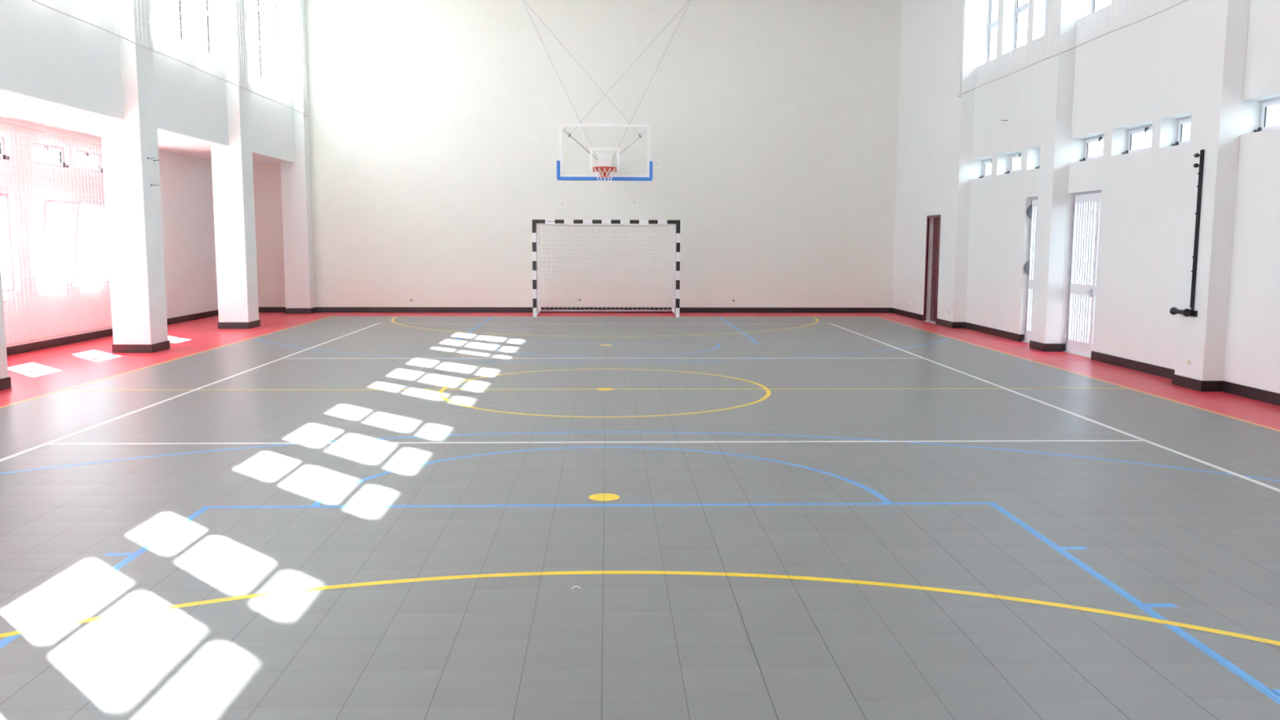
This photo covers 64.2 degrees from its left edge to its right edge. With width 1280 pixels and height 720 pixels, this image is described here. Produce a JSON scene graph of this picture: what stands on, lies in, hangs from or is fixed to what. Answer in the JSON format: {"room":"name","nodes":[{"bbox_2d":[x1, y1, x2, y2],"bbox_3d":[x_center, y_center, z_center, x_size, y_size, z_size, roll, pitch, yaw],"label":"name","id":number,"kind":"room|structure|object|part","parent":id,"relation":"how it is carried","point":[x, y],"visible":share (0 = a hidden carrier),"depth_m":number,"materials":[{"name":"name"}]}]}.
{"room":"sports hall","nodes":[
{"label":"sports hall","id":0,"kind":"room"},
{"bbox_2d":[0,117,217,346],"bbox_3d":[-8.991,-1.292,10.645,0.350,3.320,24.750,0,7,-2],"label":"wall","id":1,"kind":"structure","parent":0,"point":[186,188],"depth_m":16.36,"materials":[{"name":"white paint"}]},
{"bbox_2d":[0,136,9,159],"bbox_3d":[-8.988,-2.937,13.943,0.130,0.320,1.040,0,7,-2],"label":"window","id":2,"kind":"structure","parent":1,"relation":"in","point":[2,141],"depth_m":14.42,"materials":[{"name":"metal"}]},
{"bbox_3d":[-9.011,-2.934,13.942,0.036,0.265,0.990,0,7,-2],"label":"sash","id":3,"kind":"part","parent":2,"relation":"part of","materials":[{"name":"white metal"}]},
{"bbox_3d":[-9.023,-2.936,13.941,0.060,0.320,1.040,0,7,-2],"label":"frame","id":4,"kind":"part","parent":2,"relation":"part of","materials":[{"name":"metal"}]},
{"bbox_2d":[0,192,13,292],"bbox_3d":[-9.017,-1.621,14.096,0.080,1.390,1.040,0,7,-2],"label":"window","id":5,"kind":"structure","parent":1,"relation":"in","point":[5,206],"depth_m":14.54,"materials":[{"name":"metal"}]},
{"bbox_2d":[31,142,68,167],"bbox_3d":[-9.038,-3.122,15.526,0.130,0.320,1.050,0,7,-2],"label":"window","id":6,"kind":"structure","parent":1,"relation":"in","point":[61,160],"depth_m":15.67,"materials":[{"name":"metal"}]},
{"bbox_2d":[34,195,79,288],"bbox_3d":[-8.970,-1.806,15.682,0.274,1.390,1.050,0,7,-2],"label":"window","id":7,"kind":"structure","parent":1,"relation":"in","point":[68,271],"depth_m":16.05,"materials":[{"name":"metal"}]},
{"bbox_2d":[73,149,103,172],"bbox_3d":[-9.077,-3.264,16.737,0.130,0.320,1.050,0,7,-2],"label":"window","id":8,"kind":"structure","parent":1,"relation":"in","point":[100,168],"depth_m":16.88,"materials":[{"name":"metal"}]},
{"bbox_2d":[76,199,109,285],"bbox_3d":[-9.106,-1.948,16.890,0.080,1.390,1.050,0,7,-2],"label":"window","id":9,"kind":"structure","parent":1,"relation":"in","point":[82,202],"depth_m":17.28,"materials":[{"name":"metal"}]},
{"bbox_2d":[6,309,218,355],"bbox_3d":[-8.814,0.298,10.830,0.014,0.120,24.736,0,7,-2],"label":"baseboard","id":10,"kind":"structure","parent":1,"relation":"attached to","point":[16,349],"depth_m":16.25,"materials":[{"name":"brown wood"}]},
{"bbox_3d":[-8.842,-1.337,11.677,0.274,1.390,1.040,0,7,-2],"label":"window","id":11,"kind":"structure","parent":1,"relation":"in","visible":0},
{"bbox_2d":[0,121,112,345],"bbox_3d":[-8.664,-1.107,8.713,0.029,3.088,20.664,0,7,-2],"label":"safety net","id":12,"kind":"object","parent":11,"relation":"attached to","point":[85,143],"visible":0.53,"depth_m":15.42,"materials":[{"name":"white fabric"}]},
{"bbox_2d":[0,96,279,164],"bbox_3d":[-8.346,-3.015,10.463,1.630,0.150,24.750,0,7,-2],"label":"ceiling","id":13,"kind":"structure","parent":0,"point":[10,108],"depth_m":14.87,"materials":[{"name":"white paint"}]},
{"bbox_2d":[0,0,295,162],"bbox_3d":[-7.355,-5.067,10.255,0.340,4.280,24.750,0,7,-2],"label":"wall","id":14,"kind":"structure","parent":0,"point":[50,58],"depth_m":15.70,"materials":[{"name":"white paint"}]},
{"bbox_2d":[177,0,183,40],"bbox_3d":[-7.654,-6.095,16.446,0.060,1.860,1.100,0,7,-2],"label":"window","id":15,"kind":"structure","parent":14,"relation":"in","point":[180,7],"depth_m":17.00,"materials":[{"name":"glass"}]},
{"bbox_2d":[199,0,211,53],"bbox_3d":[-7.692,-6.235,17.643,0.060,1.860,1.072,0,7,-2],"label":"window","id":16,"kind":"structure","parent":14,"relation":"in","point":[206,7],"depth_m":18.16,"materials":[{"name":"metal"}]},
{"bbox_2d":[253,0,262,78],"bbox_3d":[-7.779,-6.552,20.347,0.060,1.860,1.120,0,7,-2],"label":"window","id":17,"kind":"structure","parent":14,"relation":"in","point":[260,54],"depth_m":20.85,"materials":[{"name":"glass"}]},
{"bbox_2d":[273,0,280,86],"bbox_3d":[-7.817,-6.694,21.559,0.060,1.860,1.082,0,7,-2],"label":"window","id":18,"kind":"structure","parent":14,"relation":"in","point":[277,24],"depth_m":22.03,"materials":[{"name":"glass"}]},
{"bbox_2d":[253,0,902,307],"bbox_3d":[-1.536,-4.979,23.068,16.050,7.800,0.300,0,7,-2],"label":"wall","id":19,"kind":"structure","parent":0,"point":[434,124],"depth_m":22.96,"materials":[{"name":"beige paint"}]},
{"bbox_2d":[258,306,892,312],"bbox_3d":[-1.688,-1.146,23.355,15.060,0.120,0.014,0,7,-2],"label":"baseboard","id":20,"kind":"structure","parent":19,"relation":"attached to","point":[261,309],"depth_m":23.32,"materials":[{"name":"brown wood"}]},
{"bbox_2d":[522,0,693,191],"bbox_3d":[-0.701,-5.683,21.168,3.880,4.413,3.363,0,7,-2],"label":"basketball hoop","id":21,"kind":"object","parent":19,"relation":"attached to","point":[604,169],"visible":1,"depth_m":20.30,"materials":[{"name":"clear glass"}]},
{"bbox_3d":[-0.704,-3.837,20.352,0.280,0.320,0.062,0,7,-2],"label":"mounting plate","id":22,"kind":"part","parent":21,"relation":"part of","materials":[{"name":"white paint"}]},
{"bbox_3d":[-0.702,-4.159,20.302,1.780,1.030,0.036,0,7,-2],"label":"board frame","id":23,"kind":"part","parent":21,"relation":"part of","materials":[{"name":"white paint"}]},
{"bbox_2d":[0,312,1279,719],"bbox_3d":[-1.153,0.470,11.153,16.050,0.252,25.250,0,7,-2],"label":"floor","id":24,"kind":"structure","parent":0,"point":[315,516],"depth_m":6.02,"materials":[{"name":"plastic"}]},
{"bbox_2d":[0,262,11,390],"bbox_3d":[-7.247,-3.433,10.581,0.573,7.600,0.598,0,7,-2],"label":"pillar","id":25,"kind":"structure","parent":24,"relation":"on","point":[5,381],"depth_m":11.19,"materials":[{"name":"white paint"}]},
{"bbox_3d":[-7.259,0.281,11.016,0.573,0.120,0.598,0,7,-2],"label":"skirting","id":26,"kind":"part","parent":25,"relation":"part of","materials":[{"name":"brown wood"}]},
{"bbox_2d":[100,0,169,352],"bbox_3d":[-7.379,-3.914,14.685,0.573,7.600,0.608,0,7,-2],"label":"pillar","id":27,"kind":"structure","parent":24,"relation":"on","point":[133,206],"depth_m":14.67,"materials":[{"name":"white paint"}]},
{"bbox_3d":[-7.390,-0.200,15.120,0.573,0.120,0.608,0,7,-2],"label":"skirting","id":28,"kind":"part","parent":27,"relation":"part of","materials":[{"name":"brown wood"}]},
{"bbox_2d":[210,0,260,328],"bbox_3d":[-7.507,-4.386,18.706,0.573,7.600,0.608,0,7,-2],"label":"pillar","id":29,"kind":"structure","parent":24,"relation":"on","point":[232,165],"depth_m":18.66,"materials":[{"name":"white paint"}]},
{"bbox_3d":[-7.519,-0.671,19.141,0.573,0.120,0.608,0,7,-2],"label":"skirting","id":30,"kind":"part","parent":29,"relation":"part of","materials":[{"name":"brown wood"}]},
{"bbox_2d":[280,0,315,313],"bbox_3d":[-7.630,-4.834,22.530,0.573,7.600,0.414,0,7,-2],"label":"pillar","id":31,"kind":"structure","parent":24,"relation":"on","point":[295,177],"depth_m":22.52,"materials":[{"name":"white paint"}]},
{"bbox_3d":[-7.642,-1.120,22.966,0.573,0.120,0.414,0,7,-2],"label":"skirting","id":32,"kind":"part","parent":31,"relation":"part of","materials":[{"name":"brown wood"}]},
{"bbox_2d":[532,219,679,317],"bbox_3d":[-0.739,-2.023,22.439,3.160,2.080,1.136,0,7,-2],"label":"goal","id":33,"kind":"object","parent":24,"relation":"on","point":[535,223],"visible":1,"depth_m":22.21,"materials":[{"name":"white fabric"}]},
{"bbox_3d":[-2.262,-1.961,21.868,0.080,2.080,0.080,0,7,-2],"label":"post","id":34,"kind":"part","parent":33,"relation":"part of","materials":[{"name":"white metal"}]},
{"bbox_3d":[0.817,-1.962,21.966,0.080,2.080,0.080,0,7,-2],"label":"post","id":35,"kind":"part","parent":33,"relation":"part of","materials":[{"name":"white metal"}]},
{"bbox_2d":[1029,0,1077,351],"bbox_3d":[6.217,-3.932,15.199,0.254,7.600,0.528,0,7,-2],"label":"pillar","id":36,"kind":"structure","parent":0,"point":[1059,69],"depth_m":15.21,"materials":[{"name":"white paint"}]},
{"bbox_3d":[6.206,-0.217,15.634,0.254,0.120,0.528,0,7,-2],"label":"skirting","id":37,"kind":"part","parent":36,"relation":"part of","materials":[{"name":"brown wood"}]},
{"bbox_2d":[892,0,1279,393],"bbox_3d":[6.562,-3.426,10.893,0.640,7.600,24.750,0,7,-2],"label":"wall","id":38,"kind":"structure","parent":0,"point":[1140,73],"depth_m":14.19,"materials":[{"name":"white paint"}]},
{"bbox_2d":[923,214,941,324],"bbox_3d":[6.224,-1.909,20.710,0.612,2.300,1.050,0,7,-2],"label":"door","id":39,"kind":"structure","parent":38,"relation":"in","point":[933,222],"depth_m":21.01,"materials":[{"name":"red paint"}]},
{"bbox_2d":[978,158,991,177],"bbox_3d":[6.440,-3.508,18.641,0.130,0.360,1.000,0,7,-2],"label":"window","id":40,"kind":"structure","parent":38,"relation":"in","point":[987,161],"depth_m":19.05,"materials":[{"name":"metal"}]},
{"bbox_3d":[6.463,-3.506,18.642,0.036,0.305,0.950,0,7,-2],"label":"sash","id":41,"kind":"part","parent":40,"relation":"part of","materials":[{"name":"white metal"}]},
{"bbox_3d":[6.475,-3.508,18.642,0.060,0.360,1.000,0,7,-2],"label":"frame","id":42,"kind":"part","parent":40,"relation":"part of","materials":[{"name":"metal"}]},
{"bbox_2d":[986,0,997,62],"bbox_3d":[6.484,-6.279,18.317,0.060,1.840,1.000,0,7,-2],"label":"window","id":43,"kind":"structure","parent":38,"relation":"in","point":[991,26],"depth_m":18.78,"materials":[{"name":"glass"}]},
{"bbox_2d":[1004,151,1021,173],"bbox_3d":[6.481,-3.359,17.370,0.130,0.360,1.040,0,7,-2],"label":"window","id":44,"kind":"structure","parent":38,"relation":"in","point":[1011,157],"depth_m":17.79,"materials":[{"name":"metal"}]},
{"bbox_3d":[6.516,-3.359,17.371,0.060,0.360,1.040,0,7,-2],"label":"frame","id":45,"kind":"part","parent":44,"relation":"part of","materials":[{"name":"metal"}]},
{"bbox_3d":[6.503,-3.357,17.371,0.036,0.305,0.990,0,7,-2],"label":"sash","id":46,"kind":"part","parent":44,"relation":"part of","materials":[{"name":"white glass"}]},
{"bbox_2d":[1013,0,1027,49],"bbox_3d":[6.524,-6.130,17.047,0.060,1.840,1.040,0,7,-2],"label":"window","id":47,"kind":"structure","parent":38,"relation":"in","point":[1020,10],"depth_m":17.55,"materials":[{"name":"metal"}]},
{"bbox_2d":[1022,196,1038,342],"bbox_3d":[6.394,-1.419,16.270,0.165,2.360,1.030,0,7,-2],"label":"door","id":48,"kind":"structure","parent":38,"relation":"in","point":[1028,267],"depth_m":16.67,"materials":[{"name":"metal"}]},
{"bbox_2d":[1063,190,1101,358],"bbox_3d":[6.454,-1.241,14.757,0.143,2.360,1.020,0,7,-2],"label":"door","id":49,"kind":"structure","parent":38,"relation":"in","point":[1073,346],"depth_m":14.87,"materials":[{"name":"metal"}]},
{"bbox_3d":[6.418,-0.961,14.597,0.061,0.120,0.120,0,7,-2],"label":"handle","id":50,"kind":"part","parent":49,"relation":"part of","materials":[{"name":"metal"}]},
{"bbox_2d":[891,307,1279,405],"bbox_3d":[6.381,0.289,11.315,0.329,0.120,24.736,0,7,-2],"label":"baseboard","id":51,"kind":"structure","parent":38,"relation":"attached to","point":[1262,395],"depth_m":13.40,"materials":[{"name":"brown wood"}]},
{"bbox_2d":[1080,134,1103,161],"bbox_3d":[6.571,-3.029,14.556,0.130,0.360,1.010,0,7,-2],"label":"window","id":52,"kind":"structure","parent":38,"relation":"in","point":[1087,140],"depth_m":14.90,"materials":[{"name":"metal"}]},
{"bbox_2d":[1091,0,1097,13],"bbox_3d":[6.614,-5.801,14.232,0.060,1.840,1.010,0,7,-2],"label":"window","id":53,"kind":"structure","parent":38,"relation":"in","point":[1095,2],"depth_m":14.77,"materials":[{"name":"glass"}]},
{"bbox_2d":[1122,124,1152,154],"bbox_3d":[6.611,-2.883,13.310,0.130,0.360,1.020,0,7,-2],"label":"window","id":54,"kind":"structure","parent":38,"relation":"in","point":[1148,127],"depth_m":13.62,"materials":[{"name":"metal"}]},
{"bbox_2d":[1171,115,1191,146],"bbox_3d":[6.651,-2.735,12.044,0.130,0.360,1.130,0,7,-2],"label":"window","id":55,"kind":"structure","parent":38,"relation":"in","point":[1182,121],"depth_m":12.53,"materials":[{"name":"metal"}]},
{"bbox_3d":[6.686,-2.735,12.045,0.060,0.360,1.130,0,7,-2],"label":"frame","id":56,"kind":"part","parent":55,"relation":"part of","materials":[{"name":"metal"}]},
{"bbox_3d":[6.674,-2.732,12.045,0.036,0.305,1.080,0,7,-2],"label":"sash","id":57,"kind":"part","parent":55,"relation":"part of","materials":[{"name":"white metal"}]},
{"bbox_2d":[1253,97,1279,132],"bbox_3d":[6.700,-2.555,10.505,0.130,0.360,1.010,0,7,-2],"label":"window","id":58,"kind":"structure","parent":38,"relation":"in","point":[1265,104],"depth_m":10.93,"materials":[{"name":"metal"}]},
{"bbox_3d":[6.735,-2.555,10.507,0.060,0.360,1.010,0,7,-2],"label":"frame","id":59,"kind":"part","parent":58,"relation":"part of","materials":[{"name":"metal"}]},
{"bbox_3d":[6.723,-2.552,10.507,0.036,0.305,0.960,0,7,-2],"label":"sash","id":60,"kind":"part","parent":58,"relation":"part of","materials":[{"name":"white glass"}]},
{"bbox_2d":[1171,0,1249,391],"bbox_3d":[6.347,-3.458,11.159,0.254,7.600,0.588,0,7,-2],"label":"pillar","id":61,"kind":"structure","parent":0,"point":[1222,25],"depth_m":11.19,"materials":[{"name":"white paint"}]},
{"bbox_2d":[1169,149,1204,316],"bbox_3d":[6.155,-1.416,11.454,0.140,1.845,0.342,0,7,-2],"label":"rail","id":62,"kind":"object","parent":61,"relation":"attached to","point":[1187,312],"visible":1,"depth_m":11.38,"materials":[{"name":"black metal"}]},
{"bbox_2d":[1186,358,1191,365],"bbox_3d":[6.212,0.021,11.542,0.024,0.076,0.076,0,7,-2],"label":"wall socket","id":63,"kind":"object","parent":61,"relation":"attached to","point":[1189,360],"visible":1,"depth_m":11.52,"materials":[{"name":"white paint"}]},
{"bbox_3d":[6.335,0.257,11.594,0.254,0.120,0.588,0,7,-2],"label":"skirting","id":64,"kind":"part","parent":61,"relation":"part of","materials":[{"name":"brown wood"}]},
{"bbox_3d":[-0.312,-7.296,10.219,14.420,0.200,24.750,0,7,-2],"label":"ceiling","id":65,"kind":"structure","parent":0,"visible":0},
{"bbox_2d":[31,0,305,114],"bbox_3d":[-6.908,-5.550,10.036,0.028,3.238,24.215,0,7,-2],"label":"safety net","id":66,"kind":"object","parent":65,"relation":"hanging from","point":[77,18],"visible":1,"depth_m":17.79,"materials":[{"name":"white fabric"}]},
{"bbox_2d":[960,0,1188,94],"bbox_3d":[6.265,-5.333,8.579,0.027,3.248,20.434,0,7,-2],"label":"safety net","id":67,"kind":"object","parent":65,"relation":"hanging from","point":[1132,23],"visible":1,"depth_m":15.91,"materials":[{"name":"white fabric"}]},
{"label":"outside","id":68,"kind":"structure","parent":0,"visible":0},
{"bbox_2d":[41,262,1093,342],"bbox_3d":[-0.384,0.678,11.378,140.000,0.190,140.000,0,7,-2],"label":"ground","id":69,"kind":"structure","parent":68,"point":[86,268],"depth_m":55.70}
]}

